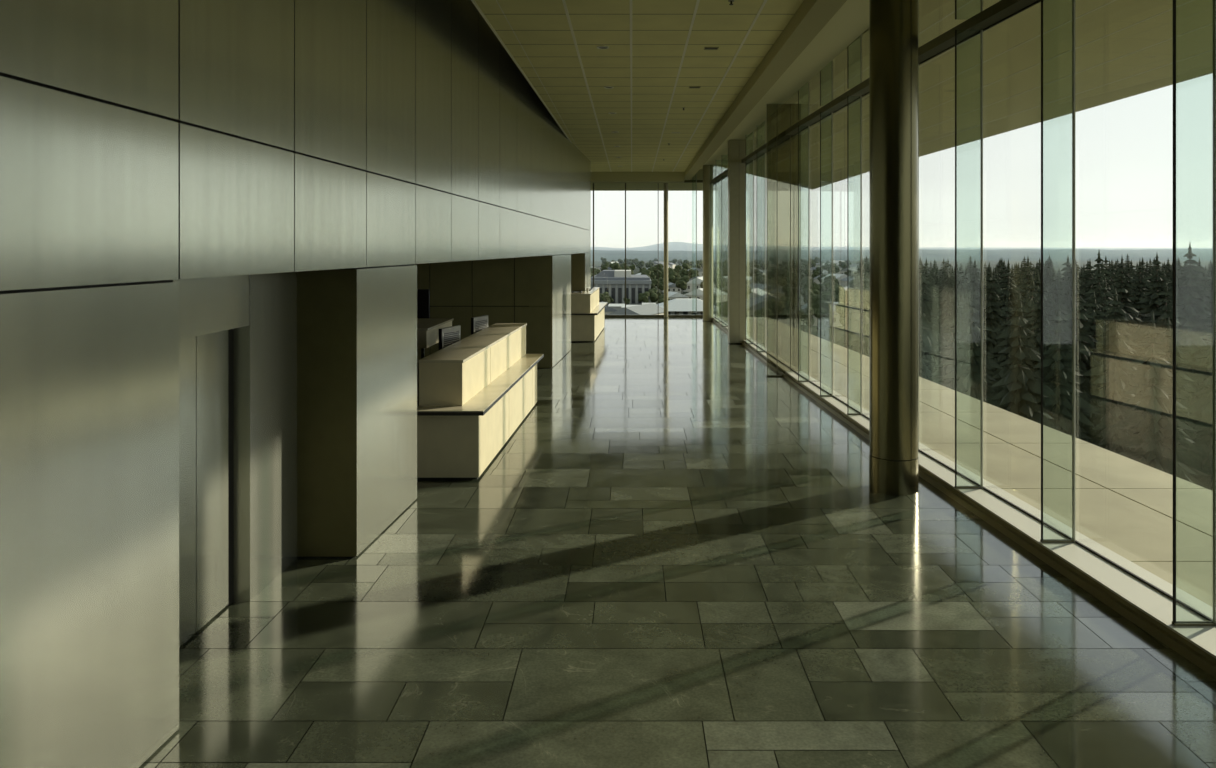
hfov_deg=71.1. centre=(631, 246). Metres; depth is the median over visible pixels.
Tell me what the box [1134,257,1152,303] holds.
conifer tree
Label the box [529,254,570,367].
wall
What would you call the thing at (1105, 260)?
conifer tree
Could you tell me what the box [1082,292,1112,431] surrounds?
conifer tree
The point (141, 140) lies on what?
wall
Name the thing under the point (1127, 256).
conifer tree
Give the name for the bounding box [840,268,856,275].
house
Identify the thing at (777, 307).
leafy tree
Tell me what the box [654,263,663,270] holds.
leafy tree
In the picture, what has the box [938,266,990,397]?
conifer tree
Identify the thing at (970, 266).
conifer tree
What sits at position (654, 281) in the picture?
leafy tree
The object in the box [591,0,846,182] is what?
trim
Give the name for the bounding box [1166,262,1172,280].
conifer tree
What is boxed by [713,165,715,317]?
window
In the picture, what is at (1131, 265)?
conifer tree
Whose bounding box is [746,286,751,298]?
leafy tree
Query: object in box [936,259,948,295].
conifer tree
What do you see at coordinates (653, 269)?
leafy tree
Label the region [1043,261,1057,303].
conifer tree
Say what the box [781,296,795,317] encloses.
leafy tree
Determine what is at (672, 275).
leafy tree
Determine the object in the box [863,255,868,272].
conifer tree
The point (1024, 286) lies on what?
conifer tree
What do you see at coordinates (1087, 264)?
conifer tree
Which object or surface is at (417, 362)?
countertop
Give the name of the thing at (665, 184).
window post
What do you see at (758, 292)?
house
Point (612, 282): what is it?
building
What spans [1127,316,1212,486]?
conifer tree
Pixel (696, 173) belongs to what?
window
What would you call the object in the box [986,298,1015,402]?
conifer tree
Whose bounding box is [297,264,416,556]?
wall pier
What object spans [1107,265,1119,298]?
conifer tree
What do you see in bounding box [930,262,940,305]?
conifer tree
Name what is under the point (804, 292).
leafy tree
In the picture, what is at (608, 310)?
house
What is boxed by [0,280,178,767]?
wall
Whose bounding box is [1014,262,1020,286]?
conifer tree
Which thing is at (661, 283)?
leafy tree
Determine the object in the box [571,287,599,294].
countertop
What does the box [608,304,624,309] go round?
shed
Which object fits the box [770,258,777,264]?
leafy tree
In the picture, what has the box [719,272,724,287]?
leafy tree
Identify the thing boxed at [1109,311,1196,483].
conifer tree
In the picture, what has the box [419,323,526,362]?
countertop
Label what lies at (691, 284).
house
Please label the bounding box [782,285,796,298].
leafy tree
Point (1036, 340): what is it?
conifer tree
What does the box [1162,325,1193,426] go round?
conifer tree
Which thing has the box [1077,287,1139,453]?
conifer tree
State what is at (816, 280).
house
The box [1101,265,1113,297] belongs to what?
conifer tree
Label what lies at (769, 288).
house
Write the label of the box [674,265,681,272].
leafy tree
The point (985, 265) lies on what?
conifer tree
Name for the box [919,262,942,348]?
conifer tree
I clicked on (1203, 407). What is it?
conifer tree
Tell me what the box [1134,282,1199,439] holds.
conifer tree
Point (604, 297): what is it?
leafy tree
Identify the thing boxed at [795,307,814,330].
leafy tree
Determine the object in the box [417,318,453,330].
countertop
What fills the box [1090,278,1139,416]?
conifer tree
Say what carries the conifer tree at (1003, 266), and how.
on the ground
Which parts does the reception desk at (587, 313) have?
panel, panel, panel, panel, panel, panel, panel, panel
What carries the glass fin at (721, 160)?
on the window sill
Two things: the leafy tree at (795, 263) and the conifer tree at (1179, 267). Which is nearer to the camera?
the conifer tree at (1179, 267)
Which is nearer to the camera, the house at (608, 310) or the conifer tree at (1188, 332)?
the conifer tree at (1188, 332)
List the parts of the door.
frame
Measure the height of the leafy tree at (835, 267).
12.651 m
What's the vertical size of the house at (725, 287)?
8.382 m
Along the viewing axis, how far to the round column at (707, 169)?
29.59 m
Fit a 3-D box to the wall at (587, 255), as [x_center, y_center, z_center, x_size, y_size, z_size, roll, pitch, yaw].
[-1.528,1.373,25.383,0.509,2.423,1.595,0,0,0]
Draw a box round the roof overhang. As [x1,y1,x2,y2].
[591,0,1212,190]
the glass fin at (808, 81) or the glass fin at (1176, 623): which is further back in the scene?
the glass fin at (808, 81)
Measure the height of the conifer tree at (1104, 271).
26.612 m
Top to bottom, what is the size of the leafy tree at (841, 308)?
10.150 m
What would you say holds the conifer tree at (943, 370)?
on the ground
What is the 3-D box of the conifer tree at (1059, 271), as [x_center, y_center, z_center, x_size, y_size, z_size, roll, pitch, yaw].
[106.528,15.972,212.129,7.804,21.625,8.000,0,0,2]
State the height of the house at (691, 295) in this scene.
6.742 m
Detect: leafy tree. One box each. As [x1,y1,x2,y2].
[592,269,600,274]
[599,292,609,303]
[601,263,608,270]
[611,263,621,269]
[624,264,635,273]
[631,258,638,264]
[636,261,643,268]
[638,291,649,302]
[641,269,655,279]
[648,266,659,275]
[648,288,661,301]
[651,278,657,288]
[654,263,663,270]
[655,269,663,278]
[657,280,663,290]
[659,294,669,302]
[668,271,680,283]
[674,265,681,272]
[675,275,689,293]
[677,268,687,276]
[682,263,690,269]
[689,269,698,278]
[697,260,702,267]
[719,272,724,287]
[719,304,727,316]
[723,269,727,275]
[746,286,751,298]
[748,267,758,275]
[754,274,766,283]
[754,307,775,319]
[763,299,787,319]
[767,270,774,278]
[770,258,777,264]
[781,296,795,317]
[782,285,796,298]
[785,275,797,287]
[793,261,799,268]
[794,273,804,285]
[795,265,804,272]
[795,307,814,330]
[799,277,816,288]
[801,287,815,303]
[803,268,810,275]
[803,289,818,302]
[804,281,825,293]
[806,291,833,328]
[807,260,814,267]
[811,271,818,277]
[813,267,822,275]
[814,307,831,335]
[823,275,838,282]
[826,279,837,285]
[827,285,844,301]
[828,268,835,273]
[830,263,838,271]
[836,302,849,324]
[837,290,851,306]
[848,280,856,291]
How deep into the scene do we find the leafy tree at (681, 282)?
467.05 m
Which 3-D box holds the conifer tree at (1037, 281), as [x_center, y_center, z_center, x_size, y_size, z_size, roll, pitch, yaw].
[35.374,14.413,73.333,10.018,24.745,9.557,0,0,-38]
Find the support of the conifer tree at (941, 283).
on the ground
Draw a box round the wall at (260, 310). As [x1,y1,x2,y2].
[173,272,296,601]
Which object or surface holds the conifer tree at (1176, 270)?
on the ground
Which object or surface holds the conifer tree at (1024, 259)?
on the ground
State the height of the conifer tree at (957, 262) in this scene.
24.618 m
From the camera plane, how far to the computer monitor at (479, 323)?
13.92 m
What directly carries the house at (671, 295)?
on the ground
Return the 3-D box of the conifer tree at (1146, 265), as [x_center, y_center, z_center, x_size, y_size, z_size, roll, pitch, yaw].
[88.627,14.503,146.501,9.087,24.564,8.865,0,0,15]
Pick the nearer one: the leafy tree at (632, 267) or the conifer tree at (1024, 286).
the conifer tree at (1024, 286)
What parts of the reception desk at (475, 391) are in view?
panel, panel, panel, panel, panel, panel, panel, panel, panel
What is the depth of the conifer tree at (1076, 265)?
176.07 m
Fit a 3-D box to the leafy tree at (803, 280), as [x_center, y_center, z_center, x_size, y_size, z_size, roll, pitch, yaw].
[86.788,20.712,420.007,8.377,12.146,9.580,0,0,34]
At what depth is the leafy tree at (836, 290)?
354.41 m
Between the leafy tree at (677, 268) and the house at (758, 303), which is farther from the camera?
the leafy tree at (677, 268)
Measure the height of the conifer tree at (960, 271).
24.812 m
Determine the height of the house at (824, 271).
6.617 m
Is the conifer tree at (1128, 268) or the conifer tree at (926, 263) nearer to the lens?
the conifer tree at (1128, 268)
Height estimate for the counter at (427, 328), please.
1.320 m
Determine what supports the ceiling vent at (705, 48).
in the ceiling at (656, 51)
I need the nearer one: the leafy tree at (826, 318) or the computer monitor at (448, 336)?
the computer monitor at (448, 336)
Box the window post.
[663,183,668,317]
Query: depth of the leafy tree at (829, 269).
688.58 m
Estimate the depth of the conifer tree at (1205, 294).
76.23 m
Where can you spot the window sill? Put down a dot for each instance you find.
(1140, 596)
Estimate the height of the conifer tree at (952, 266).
23.718 m
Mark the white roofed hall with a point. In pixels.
(675, 306)
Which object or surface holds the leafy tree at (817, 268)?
on the ground
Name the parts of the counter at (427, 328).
leg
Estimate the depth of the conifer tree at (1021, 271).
115.64 m
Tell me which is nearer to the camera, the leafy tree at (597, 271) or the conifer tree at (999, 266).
the conifer tree at (999, 266)
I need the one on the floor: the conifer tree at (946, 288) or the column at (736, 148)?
the column at (736, 148)
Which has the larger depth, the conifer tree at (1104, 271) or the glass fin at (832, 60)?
the conifer tree at (1104, 271)
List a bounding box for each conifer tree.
[835,267,868,351]
[840,258,868,348]
[842,264,862,347]
[842,268,868,356]
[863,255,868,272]
[919,256,948,382]
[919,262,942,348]
[919,301,933,378]
[921,268,947,368]
[923,258,941,328]
[928,271,937,311]
[929,311,965,388]
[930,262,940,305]
[933,261,954,359]
[935,261,949,324]
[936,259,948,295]
[936,263,968,357]
[937,288,1004,403]
[937,294,991,393]
[938,266,954,322]
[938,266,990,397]
[951,262,963,302]
[967,261,983,323]
[967,262,975,285]
[975,269,1005,398]
[977,264,989,305]
[978,268,988,306]
[978,268,1000,323]
[980,263,986,283]
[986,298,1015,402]
[987,268,1004,301]
[990,289,1062,431]
[993,259,1023,346]
[997,260,1002,285]
[997,262,1009,299]
[1000,266,1023,317]
[1002,345,1039,405]
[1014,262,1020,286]
[1016,262,1025,297]
[1017,258,1036,318]
[1017,273,1040,368]
[1019,256,1026,278]
[1021,281,1069,405]
[1024,273,1053,331]
[1033,258,1048,315]
[1033,301,1101,439]
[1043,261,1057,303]
[1044,260,1058,297]
[1044,269,1071,349]
[1050,277,1114,445]
[1055,269,1061,299]
[1057,257,1082,332]
[1069,271,1082,304]
[1070,251,1138,375]
[1075,258,1080,282]
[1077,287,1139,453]
[1078,260,1094,326]
[1078,269,1087,302]
[1079,264,1124,329]
[1082,261,1093,296]
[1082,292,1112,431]
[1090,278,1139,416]
[1101,257,1114,283]
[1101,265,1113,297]
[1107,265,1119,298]
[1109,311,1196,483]
[1110,257,1143,386]
[1113,263,1120,282]
[1123,254,1130,273]
[1123,261,1137,303]
[1124,259,1142,316]
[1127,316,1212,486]
[1128,254,1179,388]
[1129,261,1149,358]
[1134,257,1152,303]
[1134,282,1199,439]
[1141,262,1153,291]
[1148,259,1155,290]
[1158,261,1171,290]
[1158,267,1169,291]
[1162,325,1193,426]
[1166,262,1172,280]
[1167,258,1186,293]
[1167,258,1192,328]
[1169,243,1212,404]
[1169,270,1185,299]
[1180,258,1207,312]
[1181,301,1212,490]
[1192,365,1212,487]
[1193,269,1212,343]
[1198,268,1212,321]
[1207,264,1212,303]
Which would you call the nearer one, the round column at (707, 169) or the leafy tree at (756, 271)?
the round column at (707, 169)
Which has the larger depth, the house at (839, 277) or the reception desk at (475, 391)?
the house at (839, 277)
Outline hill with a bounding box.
[591,249,1212,260]
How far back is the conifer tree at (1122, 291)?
87.44 m
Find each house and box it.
[605,306,616,314]
[607,303,668,314]
[663,283,680,292]
[668,291,687,299]
[683,277,702,291]
[684,288,726,301]
[688,268,702,275]
[719,276,727,289]
[746,276,752,284]
[746,297,788,324]
[747,283,777,292]
[748,288,772,298]
[758,293,779,301]
[763,270,777,278]
[770,286,804,304]
[793,302,841,326]
[810,270,828,277]
[813,274,828,283]
[821,274,846,284]
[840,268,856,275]
[840,276,855,286]
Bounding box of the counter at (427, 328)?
[417,318,453,358]
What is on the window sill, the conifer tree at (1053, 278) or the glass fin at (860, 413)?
the glass fin at (860, 413)
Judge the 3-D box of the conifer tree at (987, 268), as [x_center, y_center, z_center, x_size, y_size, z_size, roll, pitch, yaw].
[61.765,15.113,148.114,8.424,23.344,8.636,0,0,42]
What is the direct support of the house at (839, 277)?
on the ground
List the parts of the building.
cornice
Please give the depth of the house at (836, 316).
287.67 m
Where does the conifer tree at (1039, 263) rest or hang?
on the ground
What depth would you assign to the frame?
31.30 m
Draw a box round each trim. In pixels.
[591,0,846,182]
[711,0,1040,184]
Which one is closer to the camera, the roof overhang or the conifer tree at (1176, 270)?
the roof overhang
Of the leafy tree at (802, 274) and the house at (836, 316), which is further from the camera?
the leafy tree at (802, 274)
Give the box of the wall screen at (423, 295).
[417,289,429,317]
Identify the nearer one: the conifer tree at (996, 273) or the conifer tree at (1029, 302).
the conifer tree at (1029, 302)
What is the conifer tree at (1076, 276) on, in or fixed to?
on the ground
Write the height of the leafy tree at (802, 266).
11.428 m
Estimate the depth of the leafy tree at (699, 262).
896.76 m
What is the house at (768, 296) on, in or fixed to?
on the ground
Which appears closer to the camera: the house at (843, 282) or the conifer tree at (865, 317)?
the conifer tree at (865, 317)
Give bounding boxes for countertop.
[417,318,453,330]
[417,362,418,406]
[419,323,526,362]
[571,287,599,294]
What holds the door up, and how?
in the wall at (260, 310)
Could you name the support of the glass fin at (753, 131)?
on the window sill
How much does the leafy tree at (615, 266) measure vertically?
13.186 m
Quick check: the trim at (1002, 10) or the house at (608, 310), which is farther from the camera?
the house at (608, 310)
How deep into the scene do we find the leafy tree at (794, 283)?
480.82 m
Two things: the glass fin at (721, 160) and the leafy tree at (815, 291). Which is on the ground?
the leafy tree at (815, 291)
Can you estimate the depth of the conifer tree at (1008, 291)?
80.04 m
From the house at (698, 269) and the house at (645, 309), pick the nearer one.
the house at (645, 309)
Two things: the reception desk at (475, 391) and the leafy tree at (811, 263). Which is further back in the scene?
the leafy tree at (811, 263)
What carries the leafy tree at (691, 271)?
on the ground
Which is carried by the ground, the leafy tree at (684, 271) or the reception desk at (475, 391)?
the leafy tree at (684, 271)
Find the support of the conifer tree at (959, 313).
on the ground
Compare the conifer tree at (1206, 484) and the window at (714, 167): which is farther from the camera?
the conifer tree at (1206, 484)
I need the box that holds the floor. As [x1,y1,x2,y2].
[139,317,1215,767]
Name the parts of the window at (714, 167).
pane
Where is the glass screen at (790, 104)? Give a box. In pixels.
[766,104,800,376]
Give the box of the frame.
[593,180,702,316]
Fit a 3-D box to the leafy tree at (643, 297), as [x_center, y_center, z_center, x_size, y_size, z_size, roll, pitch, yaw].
[5.208,23.189,374.966,5.171,7.193,5.181,0,0,-12]
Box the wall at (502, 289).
[414,255,550,367]
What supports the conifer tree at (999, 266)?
on the ground
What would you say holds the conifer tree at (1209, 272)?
on the ground
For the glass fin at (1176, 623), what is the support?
on the window sill
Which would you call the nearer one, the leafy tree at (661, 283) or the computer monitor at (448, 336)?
the computer monitor at (448, 336)
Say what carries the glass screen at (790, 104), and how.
on the floor
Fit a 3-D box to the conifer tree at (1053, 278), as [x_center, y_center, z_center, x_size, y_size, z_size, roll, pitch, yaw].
[37.214,14.281,75.221,9.025,25.009,9.252,0,0,26]
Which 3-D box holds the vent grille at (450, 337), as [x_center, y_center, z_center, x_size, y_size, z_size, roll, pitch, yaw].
[-2.506,1.267,11.818,0.006,0.172,0.418,0,0,16]
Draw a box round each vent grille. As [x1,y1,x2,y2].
[444,331,458,345]
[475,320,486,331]
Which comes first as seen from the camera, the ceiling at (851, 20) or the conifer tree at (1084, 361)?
the ceiling at (851, 20)
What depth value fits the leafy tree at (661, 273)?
592.87 m
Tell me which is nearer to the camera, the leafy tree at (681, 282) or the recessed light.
the recessed light
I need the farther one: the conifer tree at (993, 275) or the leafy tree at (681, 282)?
the leafy tree at (681, 282)
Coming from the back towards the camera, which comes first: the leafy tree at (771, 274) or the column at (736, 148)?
the leafy tree at (771, 274)
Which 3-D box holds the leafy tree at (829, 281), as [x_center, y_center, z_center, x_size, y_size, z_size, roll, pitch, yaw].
[95.910,21.148,407.387,8.120,11.273,8.105,0,0,-19]
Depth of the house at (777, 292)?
395.27 m
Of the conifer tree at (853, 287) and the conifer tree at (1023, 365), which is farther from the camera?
the conifer tree at (853, 287)
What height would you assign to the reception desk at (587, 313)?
1.314 m
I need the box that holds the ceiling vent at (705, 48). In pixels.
[704,47,718,49]
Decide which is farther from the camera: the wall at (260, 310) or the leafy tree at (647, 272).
the leafy tree at (647, 272)
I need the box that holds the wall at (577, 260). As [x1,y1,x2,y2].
[571,253,584,291]
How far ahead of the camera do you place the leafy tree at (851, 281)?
406.63 m
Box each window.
[696,173,696,314]
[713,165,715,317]
[716,162,720,319]
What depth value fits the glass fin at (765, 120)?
20.01 m
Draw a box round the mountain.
[591,242,1212,250]
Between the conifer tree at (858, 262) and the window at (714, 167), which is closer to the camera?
the window at (714, 167)
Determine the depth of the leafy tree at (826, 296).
274.23 m
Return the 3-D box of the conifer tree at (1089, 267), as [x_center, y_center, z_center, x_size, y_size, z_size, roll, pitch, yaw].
[52.195,14.027,96.913,9.208,25.515,9.439,0,0,-23]
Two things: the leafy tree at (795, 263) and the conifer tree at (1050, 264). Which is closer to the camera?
the conifer tree at (1050, 264)
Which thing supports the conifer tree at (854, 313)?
on the ground
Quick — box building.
[591,270,651,305]
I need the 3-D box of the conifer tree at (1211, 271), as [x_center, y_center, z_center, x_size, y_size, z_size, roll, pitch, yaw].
[63.629,14.200,93.800,10.190,25.170,9.722,0,0,-8]
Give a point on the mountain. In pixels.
(672, 246)
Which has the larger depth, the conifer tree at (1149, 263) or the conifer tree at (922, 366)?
the conifer tree at (1149, 263)
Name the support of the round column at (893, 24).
on the floor
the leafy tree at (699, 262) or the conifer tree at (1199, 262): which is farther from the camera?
the leafy tree at (699, 262)
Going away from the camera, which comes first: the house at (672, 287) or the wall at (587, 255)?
the wall at (587, 255)
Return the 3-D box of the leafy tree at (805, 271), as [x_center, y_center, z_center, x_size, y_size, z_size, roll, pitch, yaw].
[143.769,22.108,699.702,6.726,9.355,6.738,0,0,-35]
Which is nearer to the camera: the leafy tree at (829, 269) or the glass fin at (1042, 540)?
the glass fin at (1042, 540)
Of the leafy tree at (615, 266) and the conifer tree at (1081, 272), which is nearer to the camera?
the conifer tree at (1081, 272)
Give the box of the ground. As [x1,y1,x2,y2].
[591,261,1212,347]
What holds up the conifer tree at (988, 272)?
on the ground
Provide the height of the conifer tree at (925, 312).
25.917 m
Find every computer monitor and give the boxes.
[439,325,460,349]
[471,315,487,334]
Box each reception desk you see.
[417,323,543,478]
[571,287,607,341]
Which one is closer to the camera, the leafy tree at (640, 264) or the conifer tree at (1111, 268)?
the conifer tree at (1111, 268)
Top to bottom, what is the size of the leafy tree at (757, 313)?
8.723 m
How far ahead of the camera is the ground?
1058.96 m
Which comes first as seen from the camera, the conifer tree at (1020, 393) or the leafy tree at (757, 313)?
the conifer tree at (1020, 393)
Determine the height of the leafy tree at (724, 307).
9.656 m
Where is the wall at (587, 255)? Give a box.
[585,253,590,290]
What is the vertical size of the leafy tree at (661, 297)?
6.484 m
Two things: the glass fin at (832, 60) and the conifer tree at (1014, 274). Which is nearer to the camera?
the glass fin at (832, 60)
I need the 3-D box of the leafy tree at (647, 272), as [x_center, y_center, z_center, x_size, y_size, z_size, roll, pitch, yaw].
[9.762,20.416,538.539,8.786,12.739,10.048,0,0,26]
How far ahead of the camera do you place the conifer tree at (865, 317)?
67.53 m
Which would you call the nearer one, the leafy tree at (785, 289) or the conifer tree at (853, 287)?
the conifer tree at (853, 287)
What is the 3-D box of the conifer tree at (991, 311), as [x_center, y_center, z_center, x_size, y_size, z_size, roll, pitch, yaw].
[29.679,14.227,71.031,8.179,25.116,9.051,0,0,-30]
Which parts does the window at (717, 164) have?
pane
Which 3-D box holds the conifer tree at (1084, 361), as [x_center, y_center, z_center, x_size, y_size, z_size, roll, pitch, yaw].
[29.164,14.378,55.261,8.692,24.815,11.036,0,0,12]
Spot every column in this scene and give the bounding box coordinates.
[703,165,712,320]
[728,140,745,343]
[869,0,918,494]
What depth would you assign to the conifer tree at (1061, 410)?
45.02 m
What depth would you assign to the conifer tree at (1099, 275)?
74.50 m
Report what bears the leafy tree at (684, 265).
on the ground
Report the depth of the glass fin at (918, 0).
10.32 m
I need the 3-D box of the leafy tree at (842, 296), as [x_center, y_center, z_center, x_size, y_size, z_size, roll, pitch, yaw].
[69.840,20.251,269.271,9.395,13.068,9.413,0,0,-4]
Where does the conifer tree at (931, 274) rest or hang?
on the ground
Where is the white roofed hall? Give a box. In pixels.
[656,299,702,314]
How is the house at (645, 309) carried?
on the ground
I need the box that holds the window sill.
[712,316,1215,677]
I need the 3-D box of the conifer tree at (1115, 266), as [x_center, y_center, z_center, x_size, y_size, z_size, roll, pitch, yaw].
[88.280,14.728,155.087,8.702,24.114,8.921,0,0,29]
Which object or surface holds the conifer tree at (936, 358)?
on the ground
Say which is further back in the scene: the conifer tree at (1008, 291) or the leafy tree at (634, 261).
the leafy tree at (634, 261)
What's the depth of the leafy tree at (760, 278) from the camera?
512.21 m
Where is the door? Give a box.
[179,329,232,646]
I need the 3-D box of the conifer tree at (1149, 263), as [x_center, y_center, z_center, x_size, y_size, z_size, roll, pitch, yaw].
[113.119,14.510,185.063,9.482,24.550,9.939,0,0,-33]
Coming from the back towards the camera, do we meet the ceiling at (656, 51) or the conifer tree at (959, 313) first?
the conifer tree at (959, 313)
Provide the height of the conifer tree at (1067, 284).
25.979 m
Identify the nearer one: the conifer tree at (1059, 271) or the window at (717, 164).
the window at (717, 164)
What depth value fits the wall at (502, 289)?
18.12 m
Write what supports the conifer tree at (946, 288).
on the ground
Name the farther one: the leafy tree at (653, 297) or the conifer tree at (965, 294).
the leafy tree at (653, 297)
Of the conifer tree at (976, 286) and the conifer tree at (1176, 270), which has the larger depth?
the conifer tree at (976, 286)
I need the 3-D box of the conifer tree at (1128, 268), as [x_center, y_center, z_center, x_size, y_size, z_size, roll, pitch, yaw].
[63.916,14.270,109.903,11.412,25.030,9.531,0,0,-21]
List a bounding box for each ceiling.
[471,0,803,171]
[700,0,868,168]
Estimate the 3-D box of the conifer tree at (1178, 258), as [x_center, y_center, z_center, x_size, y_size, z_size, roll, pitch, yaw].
[88.508,14.178,138.388,10.207,25.213,9.738,0,0,-25]
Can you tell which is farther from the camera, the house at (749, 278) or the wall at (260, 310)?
the house at (749, 278)
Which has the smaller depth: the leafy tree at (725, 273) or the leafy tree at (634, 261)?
the leafy tree at (725, 273)
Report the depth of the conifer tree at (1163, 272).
124.38 m
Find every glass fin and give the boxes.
[721,160,721,321]
[745,131,753,343]
[757,120,765,351]
[798,81,808,381]
[820,60,832,396]
[847,34,861,414]
[918,0,918,450]
[954,0,982,488]
[1040,0,1074,542]
[1172,0,1215,625]
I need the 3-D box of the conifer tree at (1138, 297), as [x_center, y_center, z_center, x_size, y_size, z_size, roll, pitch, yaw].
[58.934,14.045,98.864,9.702,25.479,11.617,0,0,-1]
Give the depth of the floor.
6.06 m
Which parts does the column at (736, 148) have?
cladding panel, cladding panel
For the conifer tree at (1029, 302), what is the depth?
61.10 m
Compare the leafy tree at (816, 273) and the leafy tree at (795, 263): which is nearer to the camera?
the leafy tree at (816, 273)
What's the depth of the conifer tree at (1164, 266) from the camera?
149.86 m
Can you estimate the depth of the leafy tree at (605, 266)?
809.76 m
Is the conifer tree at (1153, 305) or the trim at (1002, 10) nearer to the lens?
the trim at (1002, 10)
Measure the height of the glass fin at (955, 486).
5.665 m
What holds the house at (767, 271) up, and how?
on the ground
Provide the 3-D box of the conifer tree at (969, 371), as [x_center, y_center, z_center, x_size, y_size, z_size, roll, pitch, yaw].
[20.276,14.555,50.668,10.878,24.459,8.567,0,0,33]
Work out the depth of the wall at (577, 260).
24.56 m
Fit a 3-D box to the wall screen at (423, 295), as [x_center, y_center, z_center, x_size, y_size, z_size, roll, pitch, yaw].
[-3.773,0.990,14.410,0.682,0.550,0.176,0,0,0]
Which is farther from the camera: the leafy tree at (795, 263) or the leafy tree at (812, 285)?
the leafy tree at (795, 263)
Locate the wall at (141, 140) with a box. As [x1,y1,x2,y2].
[0,0,590,290]

